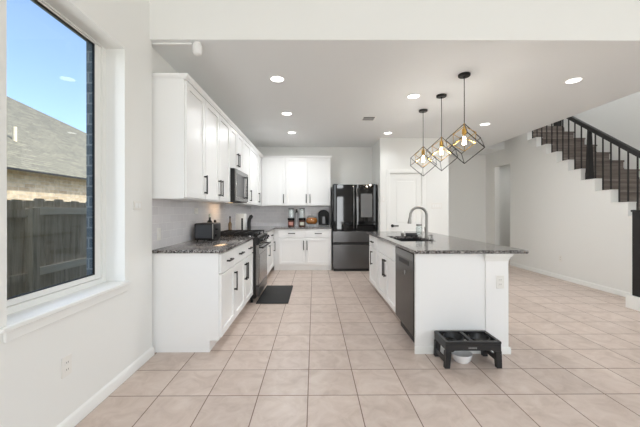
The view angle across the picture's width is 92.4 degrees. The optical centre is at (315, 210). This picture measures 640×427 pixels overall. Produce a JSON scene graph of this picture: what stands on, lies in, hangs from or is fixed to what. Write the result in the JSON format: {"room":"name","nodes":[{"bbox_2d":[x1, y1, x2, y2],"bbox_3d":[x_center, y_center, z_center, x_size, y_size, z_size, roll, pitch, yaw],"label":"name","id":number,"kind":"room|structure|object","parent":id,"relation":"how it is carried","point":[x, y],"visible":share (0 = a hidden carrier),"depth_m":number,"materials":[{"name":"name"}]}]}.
{"room":"kitchen","nodes":[
{"label":"kitchen","id":0,"kind":"room"},
{"bbox_2d":[31,0,91,275],"bbox_3d":[-1.655,-1.138,2.040,0.062,5.600,12.500,0,0,0],"label":"wall","id":1,"kind":"structure","parent":0,"point":[88,44],"depth_m":2.26,"materials":[{"name":"blue brick"}]},
{"bbox_2d":[0,0,250,426],"bbox_3d":[-1.513,-1.338,1.591,0.175,5.200,11.200,0,0,0],"label":"wall","id":2,"kind":"structure","parent":0,"point":[104,338],"depth_m":2.30,"materials":[{"name":"white paint"}]},
{"bbox_2d":[0,0,130,342],"bbox_3d":[-1.500,-0.305,1.848,0.203,1.814,0.958,0,0,0],"label":"window","id":3,"kind":"structure","parent":2,"relation":"in","point":[28,312],"depth_m":2.10,"materials":[{"name":"white paint"}]},
{"bbox_2d":[61,353,71,378],"bbox_3d":[-1.420,0.883,1.752,0.008,0.115,0.070,0,0,0],"label":"wall outlet","id":4,"kind":"object","parent":2,"relation":"attached to","point":[66,362],"visible":1,"depth_m":1.75,"materials":[{"name":"white plastic"}]},
{"bbox_2d":[56,347,153,426],"bbox_3d":[-1.403,1.222,-0.663,0.014,0.080,6.690,0,0,0],"label":"baseboard","id":5,"kind":"structure","parent":2,"relation":"attached to","point":[79,414],"depth_m":2.05,"materials":[{"name":"white paint"}]},
{"bbox_2d":[133,201,141,209],"bbox_3d":[-1.425,-0.043,2.459,0.009,0.070,0.115,0,0,0],"label":"light switch","id":6,"kind":"object","parent":2,"relation":"attached to","point":[137,205],"visible":1,"depth_m":2.44,"materials":[{"name":"white plastic"}]},
{"bbox_2d":[157,228,160,240],"bbox_3d":[-1.461,0.216,2.861,0.009,0.115,0.070,0,0,0],"label":"light switch","id":7,"kind":"object","parent":2,"relation":"attached to","point":[158,229],"visible":1,"depth_m":2.85,"materials":[{"name":"white plastic"}]},
{"bbox_2d":[152,79,207,200],"bbox_3d":[-1.297,-0.644,2.985,0.349,1.066,0.495,0,0,0],"label":"upper cabinet","id":8,"kind":"object","parent":2,"relation":"attached to","point":[178,110],"visible":0.99,"depth_m":2.74,"materials":[{"name":"white paint"}]},
{"bbox_2d":[152,73,331,159],"bbox_3d":[-0.557,-1.199,4.906,1.853,0.044,4.377,0,0,0],"label":"trim","id":9,"kind":"structure","parent":8,"relation":"attached to","point":[185,76],"depth_m":3.39,"materials":[{"name":"white paint"}]},
{"bbox_2d":[183,100,229,202],"bbox_3d":[-1.302,-0.644,3.710,0.349,1.066,0.954,0,0,0],"label":"upper cabinet","id":10,"kind":"object","parent":2,"relation":"attached to","point":[217,129],"visible":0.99,"depth_m":3.64,"materials":[{"name":"white paint"}]},
{"bbox_2d":[230,126,242,171],"bbox_3d":[-1.307,-0.883,4.577,0.349,0.587,0.778,0,0,0],"label":"upper cabinet","id":11,"kind":"object","parent":2,"relation":"attached to","point":[236,141],"visible":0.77,"depth_m":4.52,"materials":[{"name":"white paint"}]},
{"bbox_2d":[229,168,247,202],"bbox_3d":[-1.264,-0.355,4.577,0.431,0.463,0.770,0,0,0],"label":"microwave","id":12,"kind":"object","parent":11,"relation":"attached to","point":[238,179],"visible":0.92,"depth_m":4.33,"materials":[{"name":"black metal"}]},
{"bbox_2d":[224,139,251,204],"bbox_3d":[-1.311,-0.644,5.240,0.349,1.066,0.545,0,0,0],"label":"upper cabinet","id":13,"kind":"object","parent":2,"relation":"attached to","point":[246,147],"visible":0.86,"depth_m":5.26,"materials":[{"name":"white paint"}]},
{"bbox_2d":[242,146,260,205],"bbox_3d":[-1.316,-0.644,6.148,0.349,1.066,1.269,0,0,0],"label":"upper cabinet","id":14,"kind":"object","parent":2,"relation":"attached to","point":[255,159],"visible":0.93,"depth_m":6.06,"materials":[{"name":"white paint"}]},
{"bbox_2d":[251,147,371,238],"bbox_3d":[-0.098,-0.110,7.157,2.800,2.740,0.126,0,0,0],"label":"wall","id":15,"kind":"structure","parent":0,"point":[349,165],"depth_m":7.10,"materials":[{"name":"white paint"}]},
{"bbox_2d":[262,158,285,205],"bbox_3d":[-0.936,-0.644,6.920,0.528,1.066,0.344,0,0,0],"label":"upper cabinet","id":16,"kind":"object","parent":15,"relation":"attached to","point":[273,169],"visible":0.99,"depth_m":6.80,"materials":[{"name":"white paint"}]},
{"bbox_2d":[286,158,330,205],"bbox_3d":[-0.169,-0.645,6.925,1.005,1.066,0.344,0,0,0],"label":"upper cabinet","id":17,"kind":"object","parent":15,"relation":"attached to","point":[308,180],"visible":1,"depth_m":6.80,"materials":[{"name":"white paint"}]},
{"bbox_2d":[75,259,639,426],"bbox_3d":[2.089,1.318,2.113,7.400,0.120,12.600,0,0,0],"label":"floor","id":18,"kind":"structure","parent":0,"point":[337,354],"depth_m":2.41,"materials":[{"name":"tile"}]},
{"bbox_2d":[152,248,237,352],"bbox_3d":[-1.139,0.819,2.986,0.651,0.884,0.495,0,0,0],"label":"base cabinet","id":19,"kind":"object","parent":18,"relation":"on","point":[193,294],"visible":0.95,"depth_m":2.74,"materials":[{"name":"white paint"}]},
{"bbox_2d":[233,240,252,317],"bbox_3d":[-1.143,0.819,3.711,0.651,0.884,0.954,0,0,0],"label":"base cabinet","id":20,"kind":"object","parent":18,"relation":"on","point":[243,264],"visible":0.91,"depth_m":3.65,"materials":[{"name":"white paint"}]},
{"bbox_2d":[152,236,253,252],"bbox_3d":[-1.152,0.362,3.455,0.633,0.030,1.469,0,0,0],"label":"countertop","id":21,"kind":"structure","parent":20,"relation":"on","point":[223,244],"depth_m":3.08,"materials":[{"name":"stone"}]},
{"bbox_2d":[194,222,220,240],"bbox_3d":[-1.287,0.244,3.707,0.260,0.205,0.290,0,0,0],"label":"toaster","id":22,"kind":"object","parent":21,"relation":"on","point":[211,231],"visible":1,"depth_m":3.56,"materials":[{"name":"black plastic"}]},
{"bbox_2d":[221,230,270,302],"bbox_3d":[-1.096,0.782,4.579,0.755,0.958,0.770,0,0,0],"label":"range","id":23,"kind":"object","parent":18,"relation":"on","point":[260,243],"visible":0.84,"depth_m":4.31,"materials":[{"name":"black metal"}]},
{"bbox_2d":[221,232,265,236],"bbox_3d":[-1.136,0.350,4.578,0.677,0.022,0.768,0,0,0],"label":"cooktop","id":24,"kind":"object","parent":23,"relation":"in","point":[260,234],"depth_m":4.36,"materials":[{"name":"black metal"}]},
{"bbox_2d":[256,240,270,284],"bbox_3d":[-0.773,0.741,4.580,0.108,0.560,0.746,0,0,0],"label":"oven","id":25,"kind":"object","parent":23,"relation":"in","point":[261,247],"depth_m":4.40,"materials":[{"name":"black metal"}]},
{"bbox_2d":[267,232,270,274],"bbox_3d":[-1.153,0.819,5.311,0.651,0.884,0.685,0,0,0],"label":"base cabinet","id":26,"kind":"object","parent":18,"relation":"on","point":[268,255],"visible":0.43,"depth_m":5.61,"materials":[{"name":"white paint"}]},
{"bbox_2d":[251,226,331,232],"bbox_3d":[-0.573,0.361,6.030,1.822,0.030,2.119,0,0,0],"label":"countertop","id":27,"kind":"structure","parent":26,"relation":"on","point":[266,229],"depth_m":6.47,"materials":[{"name":"stone"}]},
{"bbox_2d":[228,216,231,229],"bbox_3d":[-1.410,0.217,5.052,0.060,0.260,0.060,0,0,0],"label":"bottle","id":28,"kind":"object","parent":27,"relation":"on","point":[229,223],"visible":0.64,"depth_m":5.03,"materials":[{"name":"brown glass"}]},
{"bbox_2d":[235,214,246,229],"bbox_3d":[-1.279,0.197,5.250,0.155,0.300,0.164,0,0,0],"label":"knife block","id":29,"kind":"object","parent":27,"relation":"on","point":[240,219],"visible":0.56,"depth_m":5.17,"materials":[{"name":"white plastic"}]},
{"bbox_2d":[247,215,252,229],"bbox_3d":[-1.131,0.205,5.293,0.102,0.285,0.067,0,0,0],"label":"canister","id":30,"kind":"object","parent":27,"relation":"on","point":[250,217],"visible":0.88,"depth_m":5.27,"materials":[{"name":"black plastic"}]},
{"bbox_2d":[288,218,293,226],"bbox_3d":[-0.551,0.251,6.827,0.152,0.190,0.152,0,0,0],"label":"jar","id":31,"kind":"object","parent":27,"relation":"on","point":[290,220],"visible":0.98,"depth_m":6.76,"materials":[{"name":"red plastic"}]},
{"bbox_2d":[288,208,293,217],"bbox_3d":[-0.546,0.047,6.827,0.124,0.217,0.124,0,0,0],"label":"canister","id":32,"kind":"object","parent":31,"relation":"on","point":[291,212],"visible":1,"depth_m":6.78,"materials":[{"name":"clear glass"}]},
{"bbox_2d":[299,218,304,226],"bbox_3d":[-0.306,0.251,6.828,0.152,0.190,0.152,0,0,0],"label":"jar","id":33,"kind":"object","parent":27,"relation":"on","point":[301,220],"visible":0.99,"depth_m":6.76,"materials":[{"name":"black glass"}]},
{"bbox_2d":[299,208,304,217],"bbox_3d":[-0.303,0.047,6.828,0.124,0.217,0.124,0,0,0],"label":"canister","id":34,"kind":"object","parent":33,"relation":"on","point":[302,212],"visible":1,"depth_m":6.79,"materials":[{"name":"clear glass"}]},
{"bbox_2d":[306,218,316,226],"bbox_3d":[-0.090,0.203,6.780,0.264,0.285,0.264,0,0,0],"label":"jar","id":35,"kind":"object","parent":27,"relation":"on","point":[308,220],"visible":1,"depth_m":6.69,"materials":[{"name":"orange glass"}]},
{"bbox_3d":[0.174,0.328,6.849,0.260,0.034,0.344,0,0,0],"label":"pod drawer","id":36,"kind":"object","parent":27,"relation":"on","visible":0},
{"bbox_2d":[318,210,328,224],"bbox_3d":[0.174,0.143,6.846,0.236,0.334,0.310,0,0,0],"label":"coffee maker","id":37,"kind":"object","parent":36,"relation":"on","point":[323,215],"visible":1,"depth_m":6.80,"materials":[{"name":"black plastic"}]},
{"bbox_2d":[269,230,274,271],"bbox_3d":[-1.157,0.819,6.054,0.651,0.884,0.799,0,0,0],"label":"base cabinet","id":38,"kind":"object","parent":18,"relation":"on","point":[271,233],"visible":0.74,"depth_m":6.11,"materials":[{"name":"white paint"}]},
{"bbox_2d":[256,285,292,303],"bbox_3d":[-0.597,1.254,4.659,0.440,0.012,0.985,0,0,0],"label":"kitchen mat","id":39,"kind":"object","parent":18,"relation":"on","point":[272,294],"visible":1,"depth_m":4.53,"materials":[{"name":"rubber"}]},
{"bbox_2d":[274,229,331,269],"bbox_3d":[-0.279,0.818,6.776,1.222,0.884,0.628,0,0,0],"label":"base cabinet","id":40,"kind":"object","parent":18,"relation":"on","point":[295,249],"visible":0.99,"depth_m":6.51,"materials":[{"name":"white paint"}]},
{"bbox_2d":[331,184,376,270],"bbox_3d":[0.819,0.347,6.714,0.933,1.825,0.722,0,0,0],"label":"refrigerator","id":41,"kind":"object","parent":18,"relation":"on","point":[353,207],"visible":0.92,"depth_m":6.40,"materials":[{"name":"black metal"}]},
{"bbox_2d":[369,235,377,288],"bbox_3d":[1.144,0.817,4.750,0.606,0.884,0.714,0,0,0],"label":"base cabinet","id":42,"kind":"object","parent":18,"relation":"on","point":[373,250],"visible":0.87,"depth_m":4.74,"materials":[{"name":"white paint"}]},
{"bbox_2d":[377,238,395,312],"bbox_3d":[1.149,0.817,3.892,0.606,0.884,1.000,0,0,0],"label":"base cabinet","id":43,"kind":"object","parent":18,"relation":"on","point":[386,262],"visible":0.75,"depth_m":3.83,"materials":[{"name":"white paint"}]},
{"bbox_2d":[395,246,414,342],"bbox_3d":[1.166,0.818,3.077,0.582,0.882,0.616,0,0,0],"label":"dishwasher","id":44,"kind":"object","parent":18,"relation":"on","point":[405,290],"visible":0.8,"depth_m":3.01,"materials":[{"name":"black metal"}]},
{"bbox_2d":[451,351,472,363],"bbox_3d":[1.221,1.221,2.572,0.166,0.074,0.166,0,0,0],"label":"bowl","id":45,"kind":"object","parent":18,"relation":"on","point":[462,357],"visible":0.87,"depth_m":2.54,"materials":[{"name":"white ceramic"}]},
{"bbox_2d":[414,254,513,353],"bbox_3d":[1.337,0.817,3.893,0.942,0.884,2.430,0,0,0],"label":"island end panel","id":46,"kind":"object","parent":18,"relation":"on","point":[454,292],"visible":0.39,"depth_m":2.72,"materials":[{"name":"white paint"}]},
{"bbox_2d":[366,231,528,253],"bbox_3d":[1.350,0.359,3.919,1.003,0.030,2.478,0,0,0],"label":"countertop","id":47,"kind":"structure","parent":46,"relation":"on","point":[441,244],"depth_m":3.06,"materials":[{"name":"stone"}]},
{"bbox_2d":[393,238,423,240],"bbox_3d":[1.169,0.477,3.842,0.434,0.206,0.762,0,0,0],"label":"sink","id":48,"kind":"object","parent":47,"relation":"in","point":[399,239],"visible":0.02,"depth_m":4.21,"materials":[{"name":"black"}]},
{"bbox_2d":[405,233,417,235],"bbox_3d":[1.313,0.324,4.203,0.155,0.040,0.060,0,0,0],"label":"sponge caddy","id":49,"kind":"object","parent":47,"relation":"on","point":[406,234],"visible":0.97,"depth_m":4.21,"materials":[{"name":"black plastic"}]},
{"bbox_2d":[407,206,428,237],"bbox_3d":[1.304,0.141,3.933,0.275,0.407,0.111,0,0,0],"label":"faucet","id":50,"kind":"object","parent":47,"relation":"on","point":[416,207],"visible":0.96,"depth_m":3.90,"materials":[{"name":"silver metal"}]},
{"bbox_2d":[496,275,503,288],"bbox_3d":[1.625,0.625,2.703,0.070,0.115,0.008,0,0,0],"label":"wall outlet","id":51,"kind":"object","parent":46,"relation":"attached to","point":[499,278],"visible":1,"depth_m":2.70,"materials":[{"name":"white plastic"}]},
{"bbox_2d":[434,330,501,368],"bbox_3d":[1.261,1.152,2.571,0.458,0.213,0.237,0,0,0],"label":"pet feeder","id":52,"kind":"object","parent":18,"relation":"on","point":[486,348],"visible":0.94,"depth_m":2.46,"materials":[{"name":"black plastic"}]},
{"bbox_2d":[443,333,463,340],"bbox_3d":[1.151,1.089,2.570,0.163,0.080,0.163,0,0,0],"label":"bowl","id":53,"kind":"object","parent":52,"relation":"in","point":[448,336],"visible":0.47,"depth_m":2.62,"materials":[{"name":"black plastic"}]},
{"bbox_2d":[468,333,489,340],"bbox_3d":[1.366,1.083,2.571,0.164,0.067,0.164,0,0,0],"label":"bowl","id":54,"kind":"object","parent":52,"relation":"in","point":[474,336],"visible":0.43,"depth_m":2.62,"materials":[{"name":"grey metal"}]},
{"bbox_2d":[529,124,639,310],"bbox_3d":[4.786,-0.314,4.783,1.489,3.138,4.089,0,0,0],"label":"staircase","id":55,"kind":"structure","parent":18,"relation":"on","point":[632,302],"depth_m":5.50,"materials":[{"name":"brown wood"}]},
{"bbox_2d":[532,116,639,209],"bbox_3d":[4.569,-1.012,5.003,0.080,3.331,3.550,0,0,0],"label":"balustrade","id":56,"kind":"object","parent":55,"relation":"on","point":[590,167],"visible":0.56,"depth_m":5.03,"materials":[{"name":"black metal"}]},
{"bbox_2d":[631,210,639,296],"bbox_3d":[4.152,0.537,3.895,0.156,1.104,0.166,0,0,0],"label":"newel post","id":57,"kind":"object","parent":55,"relation":"on","point":[635,213],"visible":1,"depth_m":3.91,"materials":[{"name":"black metal"}]},
{"bbox_2d":[372,140,378,231],"bbox_3d":[1.359,-0.111,6.788,0.110,2.740,0.880,0,0,0],"label":"wall","id":58,"kind":"structure","parent":0,"point":[375,148],"depth_m":6.60,"materials":[{"name":"white paint"}]},
{"bbox_2d":[150,0,639,40],"bbox_3d":[1.293,-2.712,2.725,5.455,2.459,0.125,0,0,0],"label":"wall header","id":59,"kind":"structure","parent":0,"point":[502,20],"depth_m":2.66,"materials":[{"name":"white paint"}]},
{"bbox_2d":[151,40,639,154],"bbox_3d":[1.548,-1.632,5.439,6.175,0.300,5.540,0,0,0],"label":"ceiling","id":60,"kind":"structure","parent":0,"point":[518,88],"depth_m":3.60,"materials":[{"name":"white paint"}]},
{"bbox_2d":[152,43,192,45],"bbox_3d":[-1.280,-1.470,2.703,0.384,0.016,0.022,0,0,0],"label":"cable raceway","id":61,"kind":"object","parent":60,"relation":"attached to","point":[153,44],"visible":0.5,"depth_m":2.69,"materials":[{"name":"white plastic"}]},
{"bbox_2d":[192,41,201,56],"bbox_3d":[-1.043,-1.423,2.704,0.082,0.112,0.082,0,0,0],"label":"security camera","id":62,"kind":"object","parent":60,"relation":"attached to","point":[196,47],"visible":1,"depth_m":2.67,"materials":[{"name":"white plastic"}]},
{"bbox_2d":[269,75,284,82],"bbox_3d":[-0.432,-1.476,3.438,0.184,0.006,0.184,0,0,0],"label":"recessed light","id":63,"kind":"object","parent":60,"relation":"in","point":[275,78],"visible":1,"depth_m":3.42,"materials":[{"name":"white plastic"}]},
{"bbox_2d":[281,112,292,115],"bbox_3d":[-0.440,-1.476,4.657,0.184,0.006,0.184,0,0,0],"label":"recessed light","id":64,"kind":"object","parent":60,"relation":"in","point":[282,113],"visible":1,"depth_m":4.64,"materials":[{"name":"white plastic"}]},
{"bbox_2d":[360,116,376,120],"bbox_3d":[0.844,-1.477,4.915,0.230,0.008,0.220,0,0,0],"label":"ceiling vent","id":65,"kind":"object","parent":60,"relation":"in","point":[364,118],"visible":1,"depth_m":4.91,"materials":[{"name":"white plastic"}]},
{"bbox_2d":[406,93,420,98],"bbox_3d":[1.262,-1.478,3.958,0.184,0.006,0.184,0,0,0],"label":"recessed light","id":66,"kind":"object","parent":60,"relation":"in","point":[415,95],"visible":1,"depth_m":3.96,"materials":[{"name":"white plastic"}]},
{"bbox_2d":[410,109,436,175],"bbox_3d":[1.577,-0.996,4.510,0.407,0.970,0.395,0,0,0],"label":"pendant light","id":67,"kind":"object","parent":60,"relation":"hanging from","point":[420,110],"visible":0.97,"depth_m":4.49,"materials":[{"name":"black metal"}]},
{"bbox_2d":[426,93,457,170],"bbox_3d":[1.607,-0.996,3.927,0.407,0.970,0.395,0,0,0],"label":"pendant light","id":68,"kind":"object","parent":60,"relation":"hanging from","point":[442,95],"visible":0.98,"depth_m":3.92,"materials":[{"name":"black metal"}]},
{"bbox_2d":[445,72,484,163],"bbox_3d":[1.609,-0.996,3.327,0.407,0.970,0.395,0,0,0],"label":"pendant light","id":69,"kind":"object","parent":60,"relation":"hanging from","point":[463,75],"visible":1,"depth_m":3.32,"materials":[{"name":"black metal"}]},
{"bbox_2d":[462,123,466,134],"bbox_3d":[1.609,-0.887,3.327,0.048,0.120,0.048,0,0,0],"label":"socket","id":70,"kind":"object","parent":69,"relation":"attached to","point":[464,131],"depth_m":3.31,"materials":[{"name":"gold metal"}]},
{"bbox_2d":[563,77,583,83],"bbox_3d":[2.928,-1.479,3.486,0.184,0.006,0.184,0,0,0],"label":"recessed light","id":71,"kind":"object","parent":60,"relation":"in","point":[576,79],"visible":1,"depth_m":3.48,"materials":[{"name":"white plastic"}]},
{"bbox_2d":[379,138,448,235],"bbox_3d":[2.002,-0.112,6.292,1.390,2.740,0.120,0,0,0],"label":"wall","id":72,"kind":"structure","parent":0,"point":[394,153],"depth_m":6.23,"materials":[{"name":"white paint"}]},
{"bbox_2d":[390,173,421,231],"bbox_3d":[1.828,0.241,6.240,0.654,2.018,0.093,0,0,0],"label":"door","id":73,"kind":"structure","parent":72,"relation":"in","point":[405,188],"depth_m":6.25,"materials":[{"name":"white paint"}]},
{"bbox_2d":[387,170,424,231],"bbox_3d":[1.828,0.212,6.223,0.784,2.092,0.016,0,0,0],"label":"trim","id":74,"kind":"structure","parent":72,"relation":"attached to","point":[388,171],"depth_m":6.21,"materials":[{"name":"white paint"}]},
{"bbox_2d":[449,155,509,246],"bbox_3d":[4.037,-1.344,8.184,2.945,5.200,0.120,0,0,0],"label":"wall","id":75,"kind":"structure","parent":0,"point":[467,181],"depth_m":8.12,"materials":[{"name":"white paint"}]},
{"bbox_2d":[486,132,635,292],"bbox_3d":[4.576,-0.317,5.602,0.120,3.144,5.051,0,0,0],"label":"wall","id":76,"kind":"structure","parent":0,"point":[554,213],"depth_m":5.71,"materials":[{"name":"white paint"}]},
{"bbox_2d":[510,262,631,296],"bbox_3d":[4.511,1.215,5.570,0.014,0.080,3.095,0,0,0],"label":"baseboard","id":77,"kind":"structure","parent":76,"relation":"attached to","point":[566,278],"depth_m":5.33,"materials":[{"name":"white paint"}]},
{"bbox_2d":[547,91,639,168],"bbox_3d":[5.621,-1.346,2.134,0.150,5.200,12.200,0,0,0],"label":"wall","id":78,"kind":"structure","parent":0,"point":[619,119],"depth_m":5.59,"materials":[{"name":"white paint"}]},
{"bbox_3d":[4.753,-1.789,7.478,1.520,0.200,1.301,0,0,0],"label":"floor","id":79,"kind":"structure","parent":0,"visible":0},
{"bbox_2d":[553,120,561,125],"bbox_3d":[5.446,-2.435,6.918,0.130,1.090,0.130,0,0,0],"label":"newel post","id":80,"kind":"object","parent":79,"relation":"on","point":[560,121],"visible":0.06,"depth_m":6.86,"materials":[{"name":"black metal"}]},
{"label":"outside","id":81,"kind":"structure","parent":0,"visible":0},
{"bbox_3d":[-5.088,1.740,14.970,70.000,0.250,90.000,0,0,0],"label":"ground","id":82,"kind":"structure","parent":81,"visible":0},
{"bbox_2d":[7,198,85,297],"bbox_3d":[-3.307,0.730,6.730,0.114,1.768,14.500,0,0,0],"label":"wooden fence","id":83,"kind":"object","parent":82,"relation":"on","point":[46,240],"visible":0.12,"depth_m":3.75,"materials":[{"name":"grey wood"}]},
{"bbox_2d":[7,96,85,202],"bbox_3d":[-13.815,-1.773,10.417,11.500,6.795,35.000,0,0,0],"label":"house","id":84,"kind":"structure","parent":82,"relation":"on","point":[46,155],"depth_m":10.58,"materials":[{"name":"stone"}]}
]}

